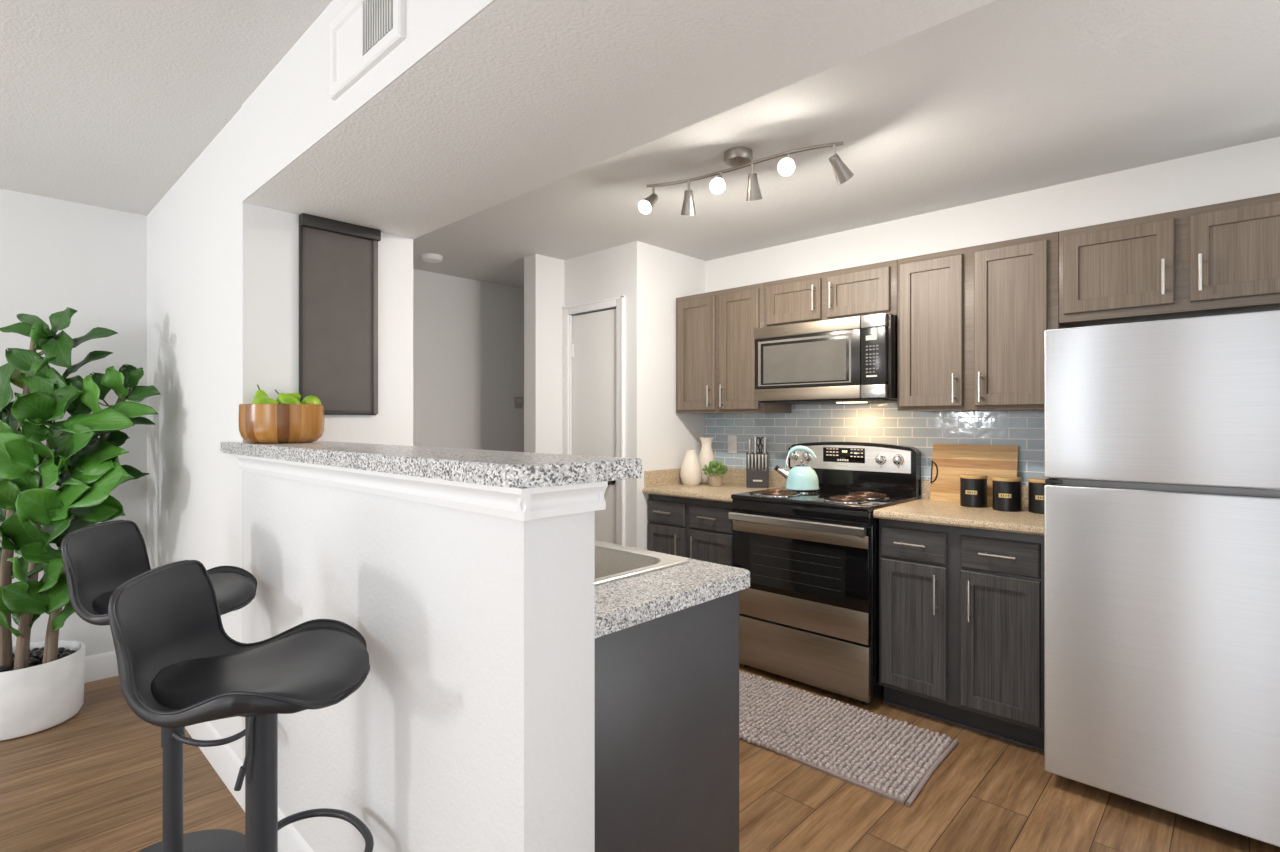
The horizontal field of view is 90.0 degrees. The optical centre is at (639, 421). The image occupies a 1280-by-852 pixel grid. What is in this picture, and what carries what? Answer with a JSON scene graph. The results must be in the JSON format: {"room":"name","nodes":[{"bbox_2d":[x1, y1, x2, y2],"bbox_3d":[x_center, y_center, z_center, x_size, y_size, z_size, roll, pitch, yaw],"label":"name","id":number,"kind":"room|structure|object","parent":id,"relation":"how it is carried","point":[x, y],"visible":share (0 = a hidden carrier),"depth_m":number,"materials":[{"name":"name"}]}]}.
{"room":"kitchen","nodes":[
{"label":"kitchen","id":0,"kind":"room"},
{"bbox_2d":[0,189,146,655],"bbox_3d":[-4.363,0.110,1.676,0.090,2.420,5.010,0,0,44],"label":"wall","id":1,"kind":"structure","parent":0,"point":[56,255],"depth_m":3.24,"materials":[{"name":"white paint"}]},
{"bbox_2d":[84,651,118,682],"bbox_3d":[-4.307,1.255,1.658,0.015,0.130,4.860,0,0,44],"label":"baseboard","id":2,"kind":"structure","parent":1,"relation":"attached to","point":[100,666],"depth_m":3.28,"materials":[{"name":"white paint"}]},
{"bbox_2d":[274,209,412,445],"bbox_3d":[-1.792,0.110,3.121,1.820,2.420,0.528,0,0,44],"label":"wall","id":3,"kind":"structure","parent":0,"point":[393,423],"depth_m":2.58,"materials":[{"name":"white paint"}]},
{"bbox_2d":[299,213,380,414],"bbox_3d":[-1.145,-0.395,2.456,0.035,0.737,0.294,0,0,44],"label":"roller blind","id":4,"kind":"object","parent":3,"relation":"attached to","point":[338,260],"visible":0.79,"depth_m":2.45,"materials":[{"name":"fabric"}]},
{"bbox_2d":[147,0,594,851],"bbox_3d":[0.092,0.110,0.937,7.560,2.420,0.170,0,0,44],"label":"wall","id":5,"kind":"structure","parent":0,"point":[470,727],"depth_m":1.56,"materials":[{"name":"white paint"}]},
{"bbox_2d":[185,721,313,851],"bbox_3d":[-1.414,1.255,2.247,3.361,0.130,0.015,0,0,44],"label":"baseboard","id":6,"kind":"structure","parent":5,"relation":"attached to","point":[225,762],"depth_m":2.29,"materials":[{"name":"white paint"}]},
{"bbox_2d":[329,0,405,100],"bbox_3d":[-0.655,-0.928,1.520,0.389,0.193,0.016,0,0,44],"label":"air vent","id":7,"kind":"object","parent":5,"relation":"in","point":[364,32],"visible":1,"depth_m":1.53,"materials":[{"name":"white metal"}]},
{"bbox_2d":[236,454,530,520],"bbox_3d":[-0.791,0.141,1.652,1.655,0.055,0.019,0,0,44],"label":"trim","id":8,"kind":"structure","parent":5,"relation":"attached to","point":[478,498],"depth_m":1.36,"materials":[{"name":"white paint"}]},
{"bbox_2d":[221,441,641,487],"bbox_3d":[-0.764,0.093,1.810,1.838,0.039,0.296,0,0,44],"label":"countertop","id":9,"kind":"structure","parent":5,"relation":"on","point":[513,469],"depth_m":1.31,"materials":[{"name":"grey stone"}]},
{"bbox_2d":[238,404,324,443],"bbox_3d":[-1.238,0.008,2.217,0.260,0.132,0.260,0,0,44],"label":"fruit bowl","id":10,"kind":"object","parent":9,"relation":"on","point":[258,423],"visible":0.99,"depth_m":2.11,"materials":[{"name":"brown wood"}]},
{"bbox_2d":[253,385,268,399],"bbox_3d":[-1.306,-0.076,2.217,0.064,0.106,0.063,0,0,-17],"label":"pear","id":11,"kind":"object","parent":10,"relation":"in","point":[259,392],"visible":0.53,"depth_m":2.21,"materials":[{"name":"green food"}]},
{"bbox_2d":[251,396,284,403],"bbox_3d":[-1.256,-0.054,2.152,0.102,0.064,0.066,0,0,28],"label":"pear","id":12,"kind":"object","parent":10,"relation":"in","point":[262,399],"visible":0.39,"depth_m":2.14,"materials":[{"name":"green food"}]},
{"bbox_2d":[275,389,301,403],"bbox_3d":[-1.195,-0.063,2.188,0.073,0.092,0.066,0,0,23],"label":"pear","id":13,"kind":"object","parent":10,"relation":"in","point":[282,397],"visible":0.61,"depth_m":2.17,"materials":[{"name":"green food"}]},
{"bbox_2d":[301,395,320,404],"bbox_3d":[-1.156,-0.060,2.272,0.066,0.063,0.102,0,0,9],"label":"pear","id":14,"kind":"object","parent":10,"relation":"in","point":[314,400],"visible":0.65,"depth_m":2.23,"materials":[{"name":"green food"}]},
{"bbox_2d":[517,481,607,520],"bbox_3d":[-0.176,0.141,1.197,0.134,0.055,0.200,0,0,44],"label":"trim","id":15,"kind":"structure","parent":5,"relation":"attached to","point":[550,501],"depth_m":1.15,"materials":[{"name":"white paint"}]},
{"bbox_2d":[413,269,523,451],"bbox_3d":[-1.745,0.110,4.562,0.100,2.420,2.780,0,0,44],"label":"wall","id":16,"kind":"structure","parent":0,"point":[468,334],"depth_m":4.92,"materials":[{"name":"white paint"}]},
{"bbox_2d":[514,397,522,407],"bbox_3d":[-0.997,-0.155,5.258,0.024,0.090,0.080,0,0,44],"label":"thermostat","id":17,"kind":"object","parent":16,"relation":"attached to","point":[518,401],"visible":1,"depth_m":5.25,"materials":[{"name":"grey plastic"}]},
{"bbox_2d":[524,254,563,453],"bbox_3d":[-0.411,0.110,4.572,0.126,2.420,0.925,0,0,44],"label":"wall","id":18,"kind":"structure","parent":0,"point":[543,275],"depth_m":4.26,"materials":[{"name":"white paint"}]},
{"bbox_2d":[244,0,995,238],"bbox_3d":[0.911,-0.931,0.478,5.740,0.337,0.628,0,0,44],"label":"beam","id":19,"kind":"structure","parent":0,"point":[525,96],"depth_m":1.48,"materials":[{"name":"white paint"}]},
{"bbox_2d":[564,241,705,549],"bbox_3d":[-0.032,0.110,4.379,0.687,2.420,0.682,0,0,44],"label":"wall","id":20,"kind":"structure","parent":0,"point":[650,278],"depth_m":4.03,"materials":[{"name":"white paint"}]},
{"bbox_2d":[570,309,615,543],"bbox_3d":[-0.313,0.298,4.175,0.461,2.023,0.097,0,0,44],"label":"door","id":21,"kind":"structure","parent":20,"relation":"in","point":[593,346],"depth_m":4.17,"materials":[{"name":"white paint"}]},
{"bbox_2d":[562,295,624,545],"bbox_3d":[-0.294,0.270,4.178,0.584,2.100,0.074,0,0,44],"label":"door frame","id":22,"kind":"structure","parent":20,"relation":"attached to","point":[618,302],"depth_m":4.00,"materials":[{"name":"white paint"}]},
{"bbox_2d":[644,468,682,486],"bbox_3d":[0.236,0.355,4.147,0.020,0.100,0.587,0,0,44],"label":"splash","id":23,"kind":"structure","parent":20,"relation":"attached to","point":[652,478],"depth_m":4.03,"materials":[{"name":"beige stone"}]},
{"bbox_2d":[0,0,1279,288],"bbox_3d":[-0.679,-1.150,0.157,7.800,0.100,7.890,0,0,44],"label":"ceiling","id":24,"kind":"structure","parent":0,"point":[108,104],"depth_m":2.33,"materials":[{"name":"white paint"}]},
{"bbox_2d":[421,253,442,262],"bbox_3d":[-1.383,-1.082,4.254,0.140,0.036,0.140,0,0,44],"label":"smoke detector","id":25,"kind":"object","parent":24,"relation":"attached to","point":[427,257],"visible":1,"depth_m":4.21,"materials":[{"name":"white plastic"}]},
{"bbox_2d":[638,142,853,214],"bbox_3d":[0.396,-0.991,2.575,0.877,0.217,0.196,0,0,34],"label":"track light","id":26,"kind":"object","parent":24,"relation":"attached to","point":[737,158],"visible":1,"depth_m":2.57,"materials":[{"name":"silver metal"}]},
{"bbox_2d":[0,663,1279,851],"bbox_3d":[-0.679,1.370,0.157,7.800,0.100,7.890,0,0,44],"label":"floor","id":27,"kind":"structure","parent":0,"point":[92,780],"depth_m":2.21,"materials":[{"name":"brown wood"}]},
{"bbox_2d":[0,640,84,740],"bbox_3d":[-2.715,1.175,2.809,0.424,0.290,0.424,0,0,44],"label":"pot","id":28,"kind":"object","parent":27,"relation":"on","point":[39,697],"depth_m":2.72,"materials":[{"name":"white ceramic"}]},
{"bbox_2d":[0,307,160,740],"bbox_3d":[-2.566,0.410,2.756,1.028,1.819,0.434,0,0,18],"label":"potted plant","id":29,"kind":"object","parent":27,"relation":"on","point":[39,697],"visible":0.95,"depth_m":2.72,"materials":[{"name":"plant"}]},
{"bbox_2d":[0,666,8,671],"bbox_3d":[-2.712,1.054,2.718,0.044,0.028,0.035,0,0,-40],"label":"pebble","id":30,"kind":"object","parent":29,"relation":"on","point":[2,668],"visible":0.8,"depth_m":2.72,"materials":[{"name":"black stone"}]},
{"bbox_2d":[29,659,39,664],"bbox_3d":[-2.663,1.056,2.811,0.038,0.024,0.030,0,0,-45],"label":"pebble","id":31,"kind":"object","parent":29,"relation":"on","point":[33,661],"visible":0.94,"depth_m":2.80,"materials":[{"name":"black stone"}]},
{"bbox_2d":[31,650,43,657],"bbox_3d":[-2.720,1.051,2.891,0.053,0.033,0.041,0,0,40],"label":"pebble","id":32,"kind":"object","parent":29,"relation":"on","point":[35,654],"visible":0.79,"depth_m":2.88,"materials":[{"name":"black stone"}]},
{"bbox_2d":[58,647,65,653],"bbox_3d":[-2.664,1.054,2.943,0.046,0.029,0.036,0,0,20],"label":"pebble","id":33,"kind":"object","parent":29,"relation":"on","point":[60,649],"visible":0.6,"depth_m":2.93,"materials":[{"name":"black stone"}]},
{"bbox_2d":[59,652,70,658],"bbox_3d":[-2.572,1.051,2.863,0.041,0.033,0.053,0,0,-34],"label":"pebble","id":34,"kind":"object","parent":29,"relation":"on","point":[65,654],"visible":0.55,"depth_m":2.85,"materials":[{"name":"black stone"}]},
{"bbox_2d":[61,520,256,851],"bbox_3d":[-1.364,0.806,1.869,0.420,1.028,0.432,0,0,1],"label":"bar stool","id":35,"kind":"object","parent":27,"relation":"on","point":[98,558],"visible":0.52,"depth_m":1.85,"materials":[{"name":"black leather"}]},
{"bbox_2d":[108,560,373,851],"bbox_3d":[-0.777,0.806,1.311,0.420,1.028,0.432,0,0,1],"label":"bar stool","id":36,"kind":"object","parent":27,"relation":"on","point":[178,664],"visible":1,"depth_m":1.28,"materials":[{"name":"black leather"}]},
{"bbox_2d":[595,591,738,851],"bbox_3d":[-0.476,0.882,2.030,1.510,0.875,0.626,0,0,44],"label":"base cabinet","id":37,"kind":"object","parent":27,"relation":"on","point":[667,686],"visible":0.3,"depth_m":1.51,"materials":[{"name":"grey wood"}]},
{"bbox_2d":[595,540,749,637],"bbox_3d":[-0.463,0.425,2.031,1.528,0.040,0.648,0,0,44],"label":"countertop","id":38,"kind":"structure","parent":37,"relation":"on","point":[621,604],"depth_m":1.55,"materials":[{"name":"grey stone"}]},
{"bbox_2d":[595,541,689,585],"bbox_3d":[-0.338,0.496,1.932,0.825,0.198,0.562,0,0,44],"label":"sink","id":39,"kind":"object","parent":38,"relation":"in","point":[613,562],"visible":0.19,"depth_m":1.94,"materials":[{"name":"metal"}]},
{"bbox_2d":[595,549,656,578],"bbox_3d":[-0.330,0.501,1.941,0.731,0.187,0.423,0,0,44],"label":"basin","id":40,"kind":"object","parent":39,"relation":"in","point":[608,562],"depth_m":1.98,"materials":[{"name":"metal"}]},
{"bbox_2d":[648,494,735,566],"bbox_3d":[0.480,0.882,3.923,0.680,0.876,0.634,0,0,44],"label":"base cabinet","id":41,"kind":"object","parent":27,"relation":"on","point":[697,529],"visible":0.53,"depth_m":3.70,"materials":[{"name":"grey wood"}]},
{"bbox_2d":[642,482,779,502],"bbox_3d":[0.476,0.424,3.919,0.683,0.038,0.623,0,0,44],"label":"countertop","id":42,"kind":"structure","parent":41,"relation":"on","point":[723,493],"depth_m":3.81,"materials":[{"name":"beige stone"}]},
{"bbox_2d":[680,450,701,485],"bbox_3d":[0.328,0.294,4.093,0.141,0.221,0.141,0,0,44],"label":"vase","id":43,"kind":"object","parent":42,"relation":"on","point":[691,470],"visible":1,"depth_m":4.04,"materials":[{"name":"beige ceramic"}]},
{"bbox_2d":[699,437,715,483],"bbox_3d":[0.438,0.255,4.209,0.128,0.301,0.128,0,0,44],"label":"vase","id":44,"kind":"object","parent":42,"relation":"on","point":[706,455],"visible":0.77,"depth_m":4.17,"materials":[{"name":"beige ceramic"}]},
{"bbox_2d":[702,461,727,486],"bbox_3d":[0.477,0.325,4.016,0.165,0.161,0.159,0,0,44],"label":"potted herb","id":45,"kind":"object","parent":42,"relation":"on","point":[714,480],"visible":1,"depth_m":3.98,"materials":[{"name":"green plant"}]},
{"bbox_2d":[709,475,722,486],"bbox_3d":[0.475,0.373,4.015,0.088,0.064,0.088,0,0,44],"label":"pot","id":46,"kind":"object","parent":45,"relation":"on","point":[714,480],"depth_m":3.98,"materials":[{"name":"beige ceramic"}]},
{"bbox_2d":[746,437,768,487],"bbox_3d":[0.724,0.250,3.948,0.132,0.310,0.116,0,0,9],"label":"knife block","id":47,"kind":"object","parent":42,"relation":"on","point":[757,472],"visible":1,"depth_m":3.90,"materials":[{"name":"metal"}]},
{"bbox_2d":[728,442,920,704],"bbox_3d":[0.976,0.718,3.391,0.764,1.205,0.686,0,0,44],"label":"electric range","id":48,"kind":"object","parent":27,"relation":"on","point":[809,610],"visible":0.85,"depth_m":3.18,"materials":[{"name":"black metal"}]},
{"bbox_2d":[774,445,818,490],"bbox_3d":[0.883,0.254,3.556,0.212,0.241,0.207,0,0,44],"label":"tea kettle","id":49,"kind":"object","parent":48,"relation":"on","point":[802,477],"visible":1,"depth_m":3.50,"materials":[{"name":"teal metal"}]},
{"bbox_2d":[731,487,919,525],"bbox_3d":[0.976,0.434,3.391,0.764,0.088,0.622,0,0,44],"label":"cooktop","id":50,"kind":"object","parent":48,"relation":"in","point":[845,506],"depth_m":3.21,"materials":[{"name":"black"}]},
{"bbox_2d":[739,670,958,805],"bbox_3d":[0.619,1.308,2.858,1.365,0.028,0.612,0,0,44],"label":"kitchen rug","id":51,"kind":"object","parent":27,"relation":"on","point":[888,758],"visible":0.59,"depth_m":2.63,"materials":[{"name":"beige fabric"}]},
{"bbox_2d":[879,518,1043,751],"bbox_3d":[1.533,0.882,2.920,0.678,0.876,0.634,0,0,44],"label":"base cabinet","id":52,"kind":"object","parent":27,"relation":"on","point":[961,609],"visible":0.85,"depth_m":2.70,"materials":[{"name":"grey wood"}]},
{"bbox_2d":[873,499,1043,535],"bbox_3d":[1.529,0.424,2.916,0.687,0.038,0.623,0,0,44],"label":"countertop","id":53,"kind":"structure","parent":52,"relation":"on","point":[929,511],"depth_m":2.78,"materials":[{"name":"beige stone"}]},
{"bbox_2d":[960,474,987,507],"bbox_3d":[1.595,0.331,3.059,0.119,0.149,0.119,0,0,44],"label":"canister","id":54,"kind":"object","parent":53,"relation":"on","point":[973,487],"visible":1,"depth_m":3.01,"materials":[{"name":"black metal"}]},
{"bbox_2d":[930,444,1018,504],"bbox_3d":[1.655,0.261,3.182,0.392,0.292,0.060,0,0,44],"label":"cutting board","id":55,"kind":"object","parent":53,"relation":"on","point":[949,461],"visible":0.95,"depth_m":3.20,"materials":[{"name":"brown wood"}]},
{"bbox_2d":[992,476,1021,511],"bbox_3d":[1.677,0.331,2.925,0.119,0.149,0.119,0,0,44],"label":"canister","id":56,"kind":"object","parent":53,"relation":"on","point":[1006,490],"visible":1,"depth_m":2.88,"materials":[{"name":"black metal"}]},
{"bbox_2d":[1028,478,1048,513],"bbox_3d":[1.795,0.331,2.848,0.119,0.149,0.119,0,0,44],"label":"canister","id":57,"kind":"object","parent":53,"relation":"on","point":[1035,485],"visible":0.64,"depth_m":2.82,"materials":[{"name":"black metal"}]},
{"bbox_2d":[1044,310,1279,846],"bbox_3d":[2.014,0.494,2.289,0.840,1.652,0.826,0,0,44],"label":"refrigerator","id":58,"kind":"object","parent":27,"relation":"on","point":[1162,437],"visible":1,"depth_m":2.09,"materials":[{"name":"metal"}]},
{"bbox_2d":[706,136,1279,292],"bbox_3d":[2.007,0.110,2.977,7.800,2.420,0.100,0,0,44],"label":"wall","id":59,"kind":"structure","parent":0,"point":[1249,170],"depth_m":3.04,"materials":[{"name":"white paint"}]},
{"bbox_2d":[676,283,790,413],"bbox_3d":[0.565,-0.427,4.021,0.666,0.750,0.374,0,0,44],"label":"upper cabinet","id":60,"kind":"object","parent":59,"relation":"attached to","point":[715,341],"visible":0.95,"depth_m":3.92,"materials":[{"name":"brown wood"}]},
{"bbox_2d":[754,313,896,403],"bbox_3d":[1.062,-0.314,3.508,0.764,0.427,0.410,0,0,44],"label":"microwave oven","id":61,"kind":"object","parent":59,"relation":"attached to","point":[848,359],"visible":0.98,"depth_m":3.32,"materials":[{"name":"silver metal"}]},
{"bbox_2d":[764,260,896,326],"bbox_3d":[1.085,-0.665,3.526,0.766,0.274,0.374,0,0,44],"label":"upper cabinet","id":62,"kind":"object","parent":59,"relation":"attached to","point":[869,289],"visible":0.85,"depth_m":3.37,"materials":[{"name":"brown wood"}]},
{"bbox_2d":[705,402,1045,498],"bbox_3d":[1.244,0.150,3.626,2.199,0.540,0.012,0,0,44],"label":"tile backsplash","id":63,"kind":"structure","parent":59,"relation":"attached to","point":[841,422],"depth_m":3.54,"materials":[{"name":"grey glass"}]},
{"bbox_2d":[728,435,736,452],"bbox_3d":[0.608,0.149,4.216,0.074,0.118,0.010,0,0,44],"label":"switch plate","id":64,"kind":"object","parent":63,"relation":"attached to","point":[732,439],"visible":1,"depth_m":4.21,"materials":[{"name":"white plastic"}]},
{"bbox_2d":[718,467,785,486],"bbox_3d":[0.685,0.355,4.138,0.683,0.100,0.018,0,0,44],"label":"splash","id":65,"kind":"structure","parent":63,"relation":"attached to","point":[733,475],"depth_m":4.15,"materials":[{"name":"beige stone"}]},
{"bbox_2d":[922,479,1027,506],"bbox_3d":[1.738,0.355,3.135,0.687,0.100,0.018,0,0,44],"label":"splash","id":66,"kind":"structure","parent":63,"relation":"attached to","point":[926,486],"depth_m":3.34,"materials":[{"name":"beige laminate"}]},
{"bbox_2d":[897,231,1067,411],"bbox_3d":[1.609,-0.427,3.027,0.678,0.750,0.374,0,0,44],"label":"upper cabinet","id":67,"kind":"object","parent":59,"relation":"attached to","point":[972,322],"visible":0.91,"depth_m":2.90,"materials":[{"name":"brown wood"}]},
{"bbox_2d":[1059,193,1279,327],"bbox_3d":[2.197,-0.609,2.468,0.940,0.387,0.374,0,0,44],"label":"upper cabinet","id":68,"kind":"object","parent":59,"relation":"attached to","point":[1220,258],"visible":0.97,"depth_m":2.43,"materials":[{"name":"brown wood"}]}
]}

